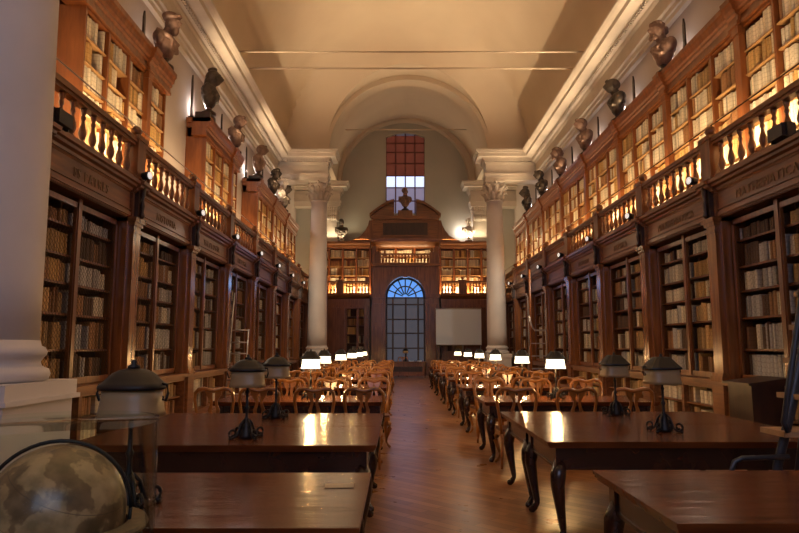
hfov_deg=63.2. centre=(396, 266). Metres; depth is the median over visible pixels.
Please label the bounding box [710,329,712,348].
book
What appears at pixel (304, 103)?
ceiling
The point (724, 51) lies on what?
book
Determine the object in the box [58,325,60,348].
book
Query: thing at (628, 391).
dining chair
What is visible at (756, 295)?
book
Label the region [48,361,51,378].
book
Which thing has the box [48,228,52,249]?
book
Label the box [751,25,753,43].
book
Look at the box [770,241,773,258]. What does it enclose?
book
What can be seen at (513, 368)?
dining chair
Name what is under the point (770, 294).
book
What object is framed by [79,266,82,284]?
book
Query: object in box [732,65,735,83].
book
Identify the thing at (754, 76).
book
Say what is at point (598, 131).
uplight
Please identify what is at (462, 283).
balustrade
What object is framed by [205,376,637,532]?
floor
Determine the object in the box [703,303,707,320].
book
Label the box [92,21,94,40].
book
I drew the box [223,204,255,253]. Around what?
balustrade
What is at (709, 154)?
balustrade
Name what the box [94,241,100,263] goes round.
book
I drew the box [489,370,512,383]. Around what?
dining chair
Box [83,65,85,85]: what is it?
book
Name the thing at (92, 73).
book
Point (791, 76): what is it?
book
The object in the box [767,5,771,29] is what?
book
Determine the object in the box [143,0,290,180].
crown molding
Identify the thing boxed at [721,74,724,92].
book
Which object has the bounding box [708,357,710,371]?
book
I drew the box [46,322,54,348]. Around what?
book
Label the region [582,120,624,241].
bookcase
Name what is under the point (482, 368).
dining chair
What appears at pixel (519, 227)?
bookcase
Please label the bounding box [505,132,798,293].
gallery
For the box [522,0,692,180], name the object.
crown molding
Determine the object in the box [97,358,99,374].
book
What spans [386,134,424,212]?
window
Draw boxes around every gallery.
[52,121,308,294]
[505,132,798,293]
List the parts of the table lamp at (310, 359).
lamp shade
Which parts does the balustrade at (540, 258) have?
hand rail, panel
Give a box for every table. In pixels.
[68,426,380,525]
[119,473,370,532]
[159,413,382,511]
[213,396,386,461]
[260,384,386,432]
[294,377,389,391]
[305,372,386,376]
[428,366,484,388]
[432,369,504,395]
[437,372,526,403]
[445,377,552,414]
[456,384,587,432]
[474,396,659,461]
[499,412,762,507]
[519,424,797,532]
[593,470,798,532]
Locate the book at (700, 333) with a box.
[699,327,704,348]
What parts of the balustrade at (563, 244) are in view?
hand rail, panel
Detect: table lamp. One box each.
[95,359,169,510]
[227,354,268,439]
[261,352,292,418]
[300,349,321,398]
[317,349,331,385]
[334,349,347,377]
[346,348,356,370]
[356,348,363,366]
[361,348,366,363]
[403,348,407,360]
[454,348,461,366]
[463,348,472,369]
[474,348,484,371]
[489,348,501,376]
[513,349,529,385]
[544,349,565,398]
[599,352,630,415]
[641,353,683,432]
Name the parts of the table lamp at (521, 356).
lamp shade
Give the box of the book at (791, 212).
[790,211,794,222]
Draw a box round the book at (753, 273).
[752,271,754,288]
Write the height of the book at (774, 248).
0.287 m
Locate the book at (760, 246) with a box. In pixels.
[759,243,762,261]
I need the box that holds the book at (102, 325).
[100,324,103,348]
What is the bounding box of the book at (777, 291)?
[777,291,779,313]
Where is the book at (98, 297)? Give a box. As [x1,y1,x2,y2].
[97,297,100,316]
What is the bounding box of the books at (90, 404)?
[40,0,798,439]
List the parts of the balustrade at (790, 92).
hand rail, rail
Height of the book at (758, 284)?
0.307 m
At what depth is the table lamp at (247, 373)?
5.13 m
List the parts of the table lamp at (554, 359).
stem, lamp shade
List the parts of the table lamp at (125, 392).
stem, lamp shade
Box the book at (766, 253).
[763,241,769,260]
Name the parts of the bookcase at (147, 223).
shelf, shelf, shelf, shelf, shelf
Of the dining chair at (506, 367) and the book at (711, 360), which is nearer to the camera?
the book at (711, 360)
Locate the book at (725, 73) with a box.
[724,72,727,89]
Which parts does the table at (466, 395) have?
leg, leg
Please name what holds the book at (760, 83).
on the bookcase at (751, 11)
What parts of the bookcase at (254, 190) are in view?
cornice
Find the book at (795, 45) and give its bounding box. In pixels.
[793,43,798,63]
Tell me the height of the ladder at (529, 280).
4.000 m
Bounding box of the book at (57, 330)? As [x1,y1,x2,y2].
[54,322,58,348]
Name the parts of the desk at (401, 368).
panel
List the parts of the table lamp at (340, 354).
lamp shade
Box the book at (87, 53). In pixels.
[86,42,89,61]
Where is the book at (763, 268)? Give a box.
[763,268,765,286]
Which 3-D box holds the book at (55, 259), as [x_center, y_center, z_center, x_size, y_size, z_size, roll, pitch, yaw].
[-4.914,0.048,9.132,0.237,0.309,0.055,0,-7,0]
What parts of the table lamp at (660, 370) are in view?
lamp shade, stem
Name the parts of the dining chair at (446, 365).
frame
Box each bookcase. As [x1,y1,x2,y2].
[40,147,130,439]
[54,0,176,189]
[92,188,190,432]
[164,222,226,412]
[184,117,244,232]
[207,245,252,398]
[236,260,271,395]
[241,178,275,241]
[258,272,286,384]
[270,198,288,253]
[275,280,299,381]
[283,213,299,263]
[289,287,307,376]
[327,241,371,365]
[439,241,486,364]
[506,287,527,376]
[512,214,529,263]
[514,280,544,377]
[525,198,544,255]
[529,271,567,383]
[539,179,564,244]
[547,260,597,385]
[558,154,589,249]
[569,244,637,395]
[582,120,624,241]
[602,222,696,411]
[614,72,673,221]
[647,187,754,416]
[660,0,749,193]
[717,154,798,425]
[732,0,798,152]
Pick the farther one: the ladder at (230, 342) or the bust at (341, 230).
the bust at (341, 230)
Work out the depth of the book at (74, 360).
9.65 m
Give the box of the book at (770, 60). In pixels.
[770,60,772,80]
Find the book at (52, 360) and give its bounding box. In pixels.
[48,359,53,378]
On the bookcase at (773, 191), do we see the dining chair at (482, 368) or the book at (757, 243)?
the book at (757, 243)
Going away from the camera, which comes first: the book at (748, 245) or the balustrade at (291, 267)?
the book at (748, 245)
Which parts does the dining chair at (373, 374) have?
frame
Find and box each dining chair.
[193,387,234,412]
[238,387,280,412]
[273,378,305,395]
[279,376,309,395]
[290,370,302,383]
[293,387,335,412]
[299,371,322,383]
[303,370,326,383]
[314,378,346,395]
[316,367,335,375]
[321,366,339,376]
[321,376,351,395]
[328,364,344,371]
[334,371,359,383]
[337,370,360,383]
[343,387,384,469]
[346,367,366,376]
[349,366,368,376]
[354,364,370,371]
[357,378,391,447]
[359,376,388,436]
[364,371,388,410]
[367,370,392,415]
[371,367,391,402]
[373,364,390,387]
[375,363,391,395]
[380,362,394,392]
[432,361,445,389]
[436,362,450,392]
[437,363,455,395]
[440,364,457,399]
[445,367,465,407]
[446,366,465,403]
[453,370,478,417]
[460,363,475,370]
[460,371,484,424]
[465,364,482,370]
[468,376,502,435]
[472,366,491,376]
[473,378,506,443]
[476,367,494,405]
[489,364,505,370]
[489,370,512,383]
[493,387,537,468]
[495,371,519,383]
[500,366,518,376]
[507,367,527,376]
[512,376,542,395]
[519,378,551,395]
[523,370,544,383]
[531,371,556,383]
[556,387,597,411]
[557,376,586,395]
[570,378,603,395]
[612,387,654,411]
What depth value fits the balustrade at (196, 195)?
15.37 m
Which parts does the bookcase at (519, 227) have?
cornice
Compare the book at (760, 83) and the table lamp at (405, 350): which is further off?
the table lamp at (405, 350)
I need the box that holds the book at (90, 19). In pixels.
[88,18,91,38]
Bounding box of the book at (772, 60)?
[771,59,775,79]
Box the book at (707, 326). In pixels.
[706,325,711,348]
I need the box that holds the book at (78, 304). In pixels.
[76,295,80,314]
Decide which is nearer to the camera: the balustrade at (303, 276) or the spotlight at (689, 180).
the spotlight at (689, 180)
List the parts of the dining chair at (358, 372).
frame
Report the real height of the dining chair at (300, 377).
1.010 m
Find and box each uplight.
[142,11,145,33]
[188,75,193,116]
[221,114,222,130]
[243,147,247,177]
[571,147,572,164]
[597,117,599,135]
[632,76,635,99]
[682,19,686,47]
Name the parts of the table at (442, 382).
leg, leg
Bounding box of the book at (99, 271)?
[97,271,99,288]
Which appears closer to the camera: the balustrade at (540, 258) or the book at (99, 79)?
the book at (99, 79)
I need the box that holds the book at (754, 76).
[753,74,756,92]
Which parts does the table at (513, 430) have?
leg, leg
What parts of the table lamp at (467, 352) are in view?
lamp shade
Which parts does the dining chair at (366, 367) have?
frame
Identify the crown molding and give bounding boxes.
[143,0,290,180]
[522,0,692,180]
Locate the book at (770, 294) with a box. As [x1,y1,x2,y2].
[769,292,773,314]
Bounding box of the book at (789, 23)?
[789,23,791,39]
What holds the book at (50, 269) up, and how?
on the bookcase at (74, 188)
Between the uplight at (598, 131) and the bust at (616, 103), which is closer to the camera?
the bust at (616, 103)
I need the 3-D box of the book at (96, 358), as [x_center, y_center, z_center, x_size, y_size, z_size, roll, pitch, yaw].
[-4.920,1.635,10.389,0.237,0.368,0.066,0,-7,0]
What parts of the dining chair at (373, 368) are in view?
frame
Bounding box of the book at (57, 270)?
[56,259,58,280]
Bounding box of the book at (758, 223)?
[756,220,761,233]
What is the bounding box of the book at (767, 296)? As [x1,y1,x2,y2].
[766,295,769,314]
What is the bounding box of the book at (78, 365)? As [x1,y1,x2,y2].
[76,356,80,376]
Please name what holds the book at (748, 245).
on the bookcase at (773, 191)
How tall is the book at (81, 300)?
0.299 m
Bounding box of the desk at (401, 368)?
[389,361,426,377]
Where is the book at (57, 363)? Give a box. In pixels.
[55,359,59,378]
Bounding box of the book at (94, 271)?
[91,269,95,287]
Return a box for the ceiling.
[213,0,615,179]
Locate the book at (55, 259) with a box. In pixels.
[53,259,56,279]
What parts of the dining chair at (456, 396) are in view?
leg, frame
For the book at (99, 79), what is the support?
on the bookcase at (120, 29)
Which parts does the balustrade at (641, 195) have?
rail, hand rail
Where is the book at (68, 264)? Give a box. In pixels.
[64,263,69,282]
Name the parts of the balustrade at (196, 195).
hand rail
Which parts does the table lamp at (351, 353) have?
lamp shade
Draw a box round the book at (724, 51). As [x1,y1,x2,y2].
[723,49,726,67]
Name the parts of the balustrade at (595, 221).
hand rail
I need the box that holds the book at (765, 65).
[764,65,766,84]
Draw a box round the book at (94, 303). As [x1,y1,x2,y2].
[88,297,95,315]
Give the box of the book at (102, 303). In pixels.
[101,299,103,316]
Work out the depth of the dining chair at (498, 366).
19.06 m
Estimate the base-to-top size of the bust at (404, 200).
1.281 m
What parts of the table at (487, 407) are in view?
leg, leg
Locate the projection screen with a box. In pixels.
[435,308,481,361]
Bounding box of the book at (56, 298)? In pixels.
[54,287,58,311]
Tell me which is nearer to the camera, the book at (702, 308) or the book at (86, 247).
the book at (86, 247)
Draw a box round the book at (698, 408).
[697,407,711,411]
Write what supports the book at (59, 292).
on the bookcase at (74, 188)
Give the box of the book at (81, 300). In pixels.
[80,295,83,314]
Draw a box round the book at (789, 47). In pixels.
[789,47,791,66]
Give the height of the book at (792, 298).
0.335 m
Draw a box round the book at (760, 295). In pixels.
[759,294,768,315]
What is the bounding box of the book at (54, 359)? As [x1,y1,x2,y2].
[53,359,55,378]
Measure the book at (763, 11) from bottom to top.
0.415 m
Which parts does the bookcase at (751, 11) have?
cornice, shelf, shelf, shelf, shelf, shelf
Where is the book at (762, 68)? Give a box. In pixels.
[761,66,765,86]
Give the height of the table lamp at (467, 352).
0.692 m
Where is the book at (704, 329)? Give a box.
[703,328,706,348]
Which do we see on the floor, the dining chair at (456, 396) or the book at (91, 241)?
the dining chair at (456, 396)
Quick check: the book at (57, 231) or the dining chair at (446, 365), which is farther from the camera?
the dining chair at (446, 365)
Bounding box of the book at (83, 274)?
[82,266,84,285]
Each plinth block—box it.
[195,111,215,121]
[248,175,260,177]
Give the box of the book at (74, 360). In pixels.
[72,355,75,377]
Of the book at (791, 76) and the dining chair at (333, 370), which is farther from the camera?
the dining chair at (333, 370)
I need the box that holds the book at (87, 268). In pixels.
[86,268,89,286]
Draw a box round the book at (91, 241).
[89,240,92,260]
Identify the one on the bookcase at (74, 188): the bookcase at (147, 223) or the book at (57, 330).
the book at (57, 330)
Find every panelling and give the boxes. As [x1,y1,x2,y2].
[304,304,307,353]
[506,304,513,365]
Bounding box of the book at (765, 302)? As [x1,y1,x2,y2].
[764,295,766,315]
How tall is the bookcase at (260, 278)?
4.220 m
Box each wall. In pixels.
[117,0,295,256]
[295,123,514,359]
[514,0,724,262]
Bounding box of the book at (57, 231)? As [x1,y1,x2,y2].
[56,231,58,251]
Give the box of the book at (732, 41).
[731,41,733,60]
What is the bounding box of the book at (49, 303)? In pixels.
[48,292,51,311]
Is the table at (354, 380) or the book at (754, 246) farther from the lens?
the table at (354, 380)
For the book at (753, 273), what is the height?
0.291 m
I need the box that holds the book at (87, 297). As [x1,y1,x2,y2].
[85,297,87,314]
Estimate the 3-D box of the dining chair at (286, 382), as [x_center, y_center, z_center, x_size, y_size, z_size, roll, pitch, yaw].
[-1.703,2.241,10.002,0.533,1.010,0.560,0,-7,1]
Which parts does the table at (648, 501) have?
leg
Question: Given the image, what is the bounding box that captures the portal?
[351,199,459,375]
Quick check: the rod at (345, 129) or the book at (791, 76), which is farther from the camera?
the rod at (345, 129)
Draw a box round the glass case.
[0,411,159,532]
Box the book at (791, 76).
[790,72,792,82]
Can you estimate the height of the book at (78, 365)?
0.393 m
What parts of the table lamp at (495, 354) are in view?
lamp shade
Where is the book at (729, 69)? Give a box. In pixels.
[728,68,731,86]
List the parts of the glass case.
lid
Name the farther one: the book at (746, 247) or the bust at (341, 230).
the bust at (341, 230)
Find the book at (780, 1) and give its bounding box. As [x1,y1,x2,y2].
[779,0,782,18]
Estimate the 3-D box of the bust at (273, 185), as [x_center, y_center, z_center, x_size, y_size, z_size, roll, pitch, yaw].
[-5.167,-3.465,27.029,0.641,1.281,0.606,6,-9,-40]
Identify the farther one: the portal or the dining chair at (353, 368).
the portal
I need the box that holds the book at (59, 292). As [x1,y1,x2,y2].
[57,292,59,312]
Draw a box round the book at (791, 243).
[789,236,792,253]
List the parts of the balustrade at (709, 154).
rail, hand rail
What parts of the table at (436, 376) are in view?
leg, leg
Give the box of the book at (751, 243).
[750,242,753,263]
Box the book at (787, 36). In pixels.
[785,25,789,42]
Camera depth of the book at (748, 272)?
10.55 m
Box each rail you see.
[56,57,306,270]
[505,63,798,270]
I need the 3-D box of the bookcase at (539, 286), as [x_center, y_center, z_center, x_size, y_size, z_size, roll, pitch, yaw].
[5.765,2.456,24.796,1.070,4.220,3.380,0,-7,0]
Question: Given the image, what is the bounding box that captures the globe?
[0,439,145,532]
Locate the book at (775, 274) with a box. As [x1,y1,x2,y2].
[772,266,778,284]
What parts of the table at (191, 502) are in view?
leg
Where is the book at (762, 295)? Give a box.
[762,295,764,315]
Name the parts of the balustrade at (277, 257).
panel, hand rail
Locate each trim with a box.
[278,149,339,184]
[293,180,349,208]
[326,75,489,148]
[327,206,339,240]
[460,180,516,208]
[470,206,486,240]
[473,149,536,184]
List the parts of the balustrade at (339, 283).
hand rail, rail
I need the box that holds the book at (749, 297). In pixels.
[748,296,751,316]
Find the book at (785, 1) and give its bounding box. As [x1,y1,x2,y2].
[784,0,788,15]
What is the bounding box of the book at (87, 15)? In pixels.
[86,15,88,35]
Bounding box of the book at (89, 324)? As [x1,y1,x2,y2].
[76,322,92,348]
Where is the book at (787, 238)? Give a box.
[785,234,791,254]
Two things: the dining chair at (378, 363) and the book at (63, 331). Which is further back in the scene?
the dining chair at (378, 363)
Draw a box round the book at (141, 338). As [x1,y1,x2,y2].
[140,327,142,348]
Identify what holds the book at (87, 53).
on the bookcase at (120, 29)
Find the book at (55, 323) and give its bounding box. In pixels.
[53,323,56,348]
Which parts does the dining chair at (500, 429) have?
leg, seat frame, seat, leg, frame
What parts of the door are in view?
fanlight pane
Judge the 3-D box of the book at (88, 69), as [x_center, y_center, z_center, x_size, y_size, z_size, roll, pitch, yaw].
[-5.297,-3.155,10.960,0.237,0.376,0.057,0,-7,0]
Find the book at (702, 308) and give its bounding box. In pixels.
[701,303,703,320]
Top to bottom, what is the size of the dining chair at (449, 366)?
1.010 m
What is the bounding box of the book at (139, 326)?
[139,326,144,348]
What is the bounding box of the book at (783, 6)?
[782,0,784,17]
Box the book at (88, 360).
[84,358,91,375]
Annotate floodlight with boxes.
[53,107,72,131]
[767,121,796,144]
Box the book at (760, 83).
[758,71,762,89]
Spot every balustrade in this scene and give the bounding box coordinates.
[55,65,137,175]
[123,126,193,213]
[183,174,230,237]
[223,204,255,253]
[250,226,273,265]
[270,242,288,275]
[285,254,299,281]
[296,264,308,288]
[327,276,369,293]
[377,248,428,259]
[441,276,486,293]
[505,264,516,288]
[514,254,530,282]
[528,242,548,274]
[545,226,573,266]
[567,204,606,254]
[598,174,652,237]
[642,126,723,213]
[710,78,798,175]
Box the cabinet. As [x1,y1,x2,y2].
[722,376,785,426]
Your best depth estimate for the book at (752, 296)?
10.48 m
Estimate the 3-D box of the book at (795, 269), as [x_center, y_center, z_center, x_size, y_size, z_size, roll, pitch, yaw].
[5.830,0.094,9.338,0.237,0.268,0.088,0,-7,0]
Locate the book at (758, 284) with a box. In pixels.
[754,269,763,287]
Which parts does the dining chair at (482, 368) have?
frame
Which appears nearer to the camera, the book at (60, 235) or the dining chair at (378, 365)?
the book at (60, 235)
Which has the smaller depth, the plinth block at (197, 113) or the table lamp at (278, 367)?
the table lamp at (278, 367)
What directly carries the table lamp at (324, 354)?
on the table at (383, 387)
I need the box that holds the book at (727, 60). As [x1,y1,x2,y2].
[726,47,728,64]
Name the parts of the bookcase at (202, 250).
shelf, shelf, shelf, shelf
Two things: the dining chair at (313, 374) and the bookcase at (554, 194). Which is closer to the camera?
the dining chair at (313, 374)
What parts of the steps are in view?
foot frame, hand rail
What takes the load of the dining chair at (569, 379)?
on the floor
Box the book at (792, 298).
[789,291,795,312]
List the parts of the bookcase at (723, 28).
cornice, shelf, shelf, shelf, shelf, shelf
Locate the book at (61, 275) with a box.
[60,263,63,281]
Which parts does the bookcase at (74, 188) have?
shelf, shelf, shelf, shelf, shelf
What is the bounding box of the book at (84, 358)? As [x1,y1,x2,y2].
[81,358,84,376]
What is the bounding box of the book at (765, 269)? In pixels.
[764,268,768,286]
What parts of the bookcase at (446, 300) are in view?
frame, cornice, shelf, shelf, shelf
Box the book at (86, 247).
[85,239,87,259]
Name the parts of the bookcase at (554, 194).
cornice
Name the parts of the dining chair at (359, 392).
frame, leg, leg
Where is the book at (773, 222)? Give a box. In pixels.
[772,216,774,229]
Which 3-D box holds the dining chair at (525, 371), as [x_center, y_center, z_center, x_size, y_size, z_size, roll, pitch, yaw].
[2.952,2.751,14.117,0.533,1.010,0.560,0,-7,4]
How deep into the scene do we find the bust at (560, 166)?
23.99 m
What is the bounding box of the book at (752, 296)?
[751,296,753,316]
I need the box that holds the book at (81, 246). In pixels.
[80,236,82,258]
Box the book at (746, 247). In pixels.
[744,244,748,264]
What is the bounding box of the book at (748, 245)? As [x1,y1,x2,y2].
[747,243,751,263]
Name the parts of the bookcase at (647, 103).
cornice, shelf, shelf, shelf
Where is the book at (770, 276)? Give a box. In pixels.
[768,267,772,285]
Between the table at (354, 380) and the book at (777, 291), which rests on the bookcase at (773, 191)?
the book at (777, 291)
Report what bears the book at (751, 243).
on the bookcase at (773, 191)
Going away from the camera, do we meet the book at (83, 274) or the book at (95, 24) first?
the book at (83, 274)
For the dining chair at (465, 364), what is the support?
on the floor
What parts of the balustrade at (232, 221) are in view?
hand rail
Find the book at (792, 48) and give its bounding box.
[791,45,794,65]
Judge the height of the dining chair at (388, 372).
1.010 m
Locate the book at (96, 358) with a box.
[94,357,97,374]
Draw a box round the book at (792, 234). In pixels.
[792,234,794,253]
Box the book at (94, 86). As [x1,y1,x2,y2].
[93,74,95,93]
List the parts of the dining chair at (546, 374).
frame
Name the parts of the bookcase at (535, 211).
cornice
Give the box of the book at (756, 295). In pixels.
[756,295,758,315]
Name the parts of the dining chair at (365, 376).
frame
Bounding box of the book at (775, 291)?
[773,290,779,314]
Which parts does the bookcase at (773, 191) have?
shelf, shelf, shelf, shelf, shelf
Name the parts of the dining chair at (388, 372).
frame, leg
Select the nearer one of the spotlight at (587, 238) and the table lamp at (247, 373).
the table lamp at (247, 373)
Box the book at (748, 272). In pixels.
[747,271,750,289]
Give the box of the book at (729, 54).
[728,45,730,63]
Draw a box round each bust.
[153,11,181,69]
[201,67,223,116]
[228,115,246,153]
[252,145,268,177]
[267,168,281,197]
[275,177,287,205]
[281,185,291,210]
[335,219,347,240]
[398,187,411,209]
[462,218,474,240]
[519,186,531,213]
[533,170,547,198]
[550,147,566,178]
[573,118,592,153]
[603,78,625,119]
[647,20,676,72]
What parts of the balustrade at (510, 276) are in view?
panel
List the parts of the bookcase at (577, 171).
cornice, shelf, shelf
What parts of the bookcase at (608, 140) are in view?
cornice, shelf, shelf, shelf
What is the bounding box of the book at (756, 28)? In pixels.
[755,22,757,40]
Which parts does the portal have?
dark panel, cornice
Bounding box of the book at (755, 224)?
[753,222,756,234]
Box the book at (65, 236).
[63,234,67,253]
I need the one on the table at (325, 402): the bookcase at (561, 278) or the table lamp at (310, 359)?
the table lamp at (310, 359)
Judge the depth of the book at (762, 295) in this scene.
10.13 m
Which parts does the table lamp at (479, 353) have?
lamp shade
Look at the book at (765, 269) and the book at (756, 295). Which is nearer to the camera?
the book at (765, 269)
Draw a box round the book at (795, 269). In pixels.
[793,263,798,281]
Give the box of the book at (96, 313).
[95,298,97,315]
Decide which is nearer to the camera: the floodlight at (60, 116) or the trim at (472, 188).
the floodlight at (60, 116)
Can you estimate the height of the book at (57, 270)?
0.315 m
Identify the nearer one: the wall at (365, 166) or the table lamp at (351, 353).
the table lamp at (351, 353)
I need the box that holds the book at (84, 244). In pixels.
[82,237,85,258]
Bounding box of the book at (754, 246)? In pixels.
[753,241,756,262]
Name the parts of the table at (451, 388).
leg, leg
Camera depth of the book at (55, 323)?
9.13 m
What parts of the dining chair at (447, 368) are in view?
frame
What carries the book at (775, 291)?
on the bookcase at (773, 191)
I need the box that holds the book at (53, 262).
[51,258,54,279]
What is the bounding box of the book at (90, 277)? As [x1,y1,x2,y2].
[89,268,91,286]
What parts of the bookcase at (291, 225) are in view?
cornice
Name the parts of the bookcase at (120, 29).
cornice, shelf, shelf, shelf, shelf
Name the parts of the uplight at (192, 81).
blade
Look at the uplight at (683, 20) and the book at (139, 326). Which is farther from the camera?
the uplight at (683, 20)
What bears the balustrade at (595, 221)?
on the gallery at (787, 148)
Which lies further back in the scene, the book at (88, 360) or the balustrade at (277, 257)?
the balustrade at (277, 257)
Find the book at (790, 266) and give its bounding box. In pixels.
[787,264,793,282]
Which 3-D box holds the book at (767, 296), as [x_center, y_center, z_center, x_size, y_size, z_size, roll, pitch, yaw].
[5.828,0.595,10.021,0.237,0.322,0.061,0,-7,0]
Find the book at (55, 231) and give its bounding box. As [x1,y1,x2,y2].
[53,230,56,250]
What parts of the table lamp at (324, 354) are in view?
lamp shade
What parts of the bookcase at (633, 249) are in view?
shelf, shelf, shelf, shelf, shelf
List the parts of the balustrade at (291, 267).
panel, hand rail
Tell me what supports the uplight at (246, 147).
on the bookcase at (254, 190)
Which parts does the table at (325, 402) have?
leg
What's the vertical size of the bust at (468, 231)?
1.281 m
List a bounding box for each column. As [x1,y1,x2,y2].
[0,0,79,472]
[302,180,332,376]
[481,180,512,370]
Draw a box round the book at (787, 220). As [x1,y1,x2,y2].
[783,213,790,225]
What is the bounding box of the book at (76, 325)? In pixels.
[74,325,76,348]
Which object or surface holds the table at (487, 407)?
on the floor
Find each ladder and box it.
[225,293,248,396]
[528,269,547,371]
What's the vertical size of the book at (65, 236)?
0.310 m
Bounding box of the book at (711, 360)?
[710,357,713,371]
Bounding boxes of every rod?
[240,51,583,52]
[249,68,572,68]
[345,129,466,129]
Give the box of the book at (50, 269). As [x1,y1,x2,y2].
[48,257,51,278]
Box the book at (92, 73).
[90,72,93,91]
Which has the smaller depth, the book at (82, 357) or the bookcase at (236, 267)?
the book at (82, 357)
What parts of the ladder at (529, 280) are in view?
rail, hand rail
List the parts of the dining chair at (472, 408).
leg, leg, frame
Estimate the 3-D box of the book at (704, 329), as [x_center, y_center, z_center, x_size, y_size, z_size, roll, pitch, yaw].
[5.832,1.337,12.109,0.237,0.384,0.083,0,-7,0]
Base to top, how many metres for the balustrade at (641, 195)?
0.995 m
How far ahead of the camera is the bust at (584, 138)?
20.87 m
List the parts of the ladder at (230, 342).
rail, rail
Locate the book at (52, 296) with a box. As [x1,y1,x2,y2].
[49,291,54,311]
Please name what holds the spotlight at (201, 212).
on the gallery at (62, 141)
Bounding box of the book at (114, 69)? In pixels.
[113,69,115,86]
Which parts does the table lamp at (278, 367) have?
stem, lamp shade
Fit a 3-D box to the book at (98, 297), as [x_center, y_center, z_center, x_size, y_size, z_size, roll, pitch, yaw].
[-4.913,0.656,10.483,0.237,0.314,0.062,0,-7,0]
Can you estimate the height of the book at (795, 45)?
0.334 m
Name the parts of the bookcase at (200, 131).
cornice, shelf, shelf, shelf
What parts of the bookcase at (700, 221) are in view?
shelf, shelf, shelf, shelf, shelf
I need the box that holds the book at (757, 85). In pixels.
[756,73,758,90]
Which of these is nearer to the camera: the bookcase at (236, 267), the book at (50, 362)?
the book at (50, 362)
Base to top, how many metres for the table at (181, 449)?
0.785 m
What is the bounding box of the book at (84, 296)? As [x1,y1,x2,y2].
[83,296,85,314]
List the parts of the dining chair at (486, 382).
leg, frame, seat frame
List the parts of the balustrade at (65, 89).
hand rail, rail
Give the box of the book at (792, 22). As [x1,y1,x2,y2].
[790,17,795,37]
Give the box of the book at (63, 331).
[55,321,66,348]
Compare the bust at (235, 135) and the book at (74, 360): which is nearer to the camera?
the book at (74, 360)
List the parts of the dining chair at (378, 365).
frame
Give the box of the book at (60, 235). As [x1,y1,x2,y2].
[58,232,62,252]
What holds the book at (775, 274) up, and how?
on the bookcase at (773, 191)
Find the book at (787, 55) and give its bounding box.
[785,48,790,70]
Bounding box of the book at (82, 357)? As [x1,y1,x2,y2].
[82,357,93,375]
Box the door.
[386,278,424,360]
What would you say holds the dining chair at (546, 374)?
on the floor
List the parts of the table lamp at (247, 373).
stem, lamp shade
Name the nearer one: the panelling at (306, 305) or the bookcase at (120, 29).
the bookcase at (120, 29)
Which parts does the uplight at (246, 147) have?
blade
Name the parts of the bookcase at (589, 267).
shelf, shelf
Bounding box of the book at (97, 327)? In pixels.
[94,323,98,348]
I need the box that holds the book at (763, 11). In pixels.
[763,11,765,33]
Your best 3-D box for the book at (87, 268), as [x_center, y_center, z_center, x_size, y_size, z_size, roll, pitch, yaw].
[-4.926,0.179,10.127,0.237,0.294,0.087,0,-7,0]
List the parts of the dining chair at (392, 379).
frame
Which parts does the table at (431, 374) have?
leg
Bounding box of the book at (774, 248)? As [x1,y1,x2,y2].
[772,240,776,257]
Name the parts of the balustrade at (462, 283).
hand rail, rail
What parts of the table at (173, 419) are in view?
leg, leg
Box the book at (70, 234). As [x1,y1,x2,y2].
[64,233,71,255]
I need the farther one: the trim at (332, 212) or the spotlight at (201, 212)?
the trim at (332, 212)
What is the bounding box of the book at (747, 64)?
[746,55,748,72]
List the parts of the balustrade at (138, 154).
hand rail, rail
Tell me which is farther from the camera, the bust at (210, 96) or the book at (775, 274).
the bust at (210, 96)
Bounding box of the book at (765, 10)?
[764,9,768,31]
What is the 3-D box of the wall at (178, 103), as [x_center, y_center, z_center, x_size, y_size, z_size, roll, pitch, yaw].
[-6.065,-1.795,16.345,0.750,10.580,42.000,0,-7,0]
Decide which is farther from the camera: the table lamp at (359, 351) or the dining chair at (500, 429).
the table lamp at (359, 351)
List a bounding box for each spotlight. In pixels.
[141,171,152,182]
[196,209,205,217]
[232,234,239,240]
[585,236,592,242]
[625,212,633,221]
[685,176,697,187]
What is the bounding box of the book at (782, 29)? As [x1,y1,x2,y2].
[781,28,785,45]
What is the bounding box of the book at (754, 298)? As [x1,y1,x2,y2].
[753,295,756,316]
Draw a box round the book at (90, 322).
[90,322,94,348]
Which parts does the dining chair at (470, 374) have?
frame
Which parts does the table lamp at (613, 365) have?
lamp shade, stem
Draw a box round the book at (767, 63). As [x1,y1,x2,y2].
[766,62,770,83]
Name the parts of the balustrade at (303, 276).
panel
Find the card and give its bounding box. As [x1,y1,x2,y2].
[324,483,353,487]
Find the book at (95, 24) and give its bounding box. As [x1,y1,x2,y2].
[93,23,97,44]
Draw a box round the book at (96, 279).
[95,269,97,287]
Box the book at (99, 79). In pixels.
[98,79,100,97]
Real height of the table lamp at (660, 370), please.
0.664 m
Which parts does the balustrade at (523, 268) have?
hand rail, panel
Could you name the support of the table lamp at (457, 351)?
on the table at (431, 374)
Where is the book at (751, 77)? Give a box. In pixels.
[751,77,753,93]
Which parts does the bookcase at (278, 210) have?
cornice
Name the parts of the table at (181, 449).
leg, leg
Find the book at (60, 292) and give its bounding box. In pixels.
[59,292,61,312]
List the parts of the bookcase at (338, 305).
shelf, shelf, shelf, frame, cornice, door, door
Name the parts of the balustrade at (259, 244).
panel, hand rail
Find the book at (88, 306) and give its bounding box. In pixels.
[87,298,89,315]
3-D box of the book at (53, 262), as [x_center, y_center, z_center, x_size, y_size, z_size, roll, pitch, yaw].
[-4.910,0.038,9.071,0.237,0.315,0.056,0,-7,0]
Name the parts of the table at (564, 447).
leg, leg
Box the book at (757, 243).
[755,241,763,261]
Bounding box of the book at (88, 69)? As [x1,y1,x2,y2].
[86,68,90,89]
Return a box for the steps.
[729,289,798,469]
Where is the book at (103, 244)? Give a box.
[101,243,104,264]
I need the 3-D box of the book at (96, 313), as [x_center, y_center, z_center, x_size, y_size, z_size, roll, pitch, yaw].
[-4.917,0.646,10.411,0.237,0.317,0.068,0,-7,0]
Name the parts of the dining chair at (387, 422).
frame, leg, leg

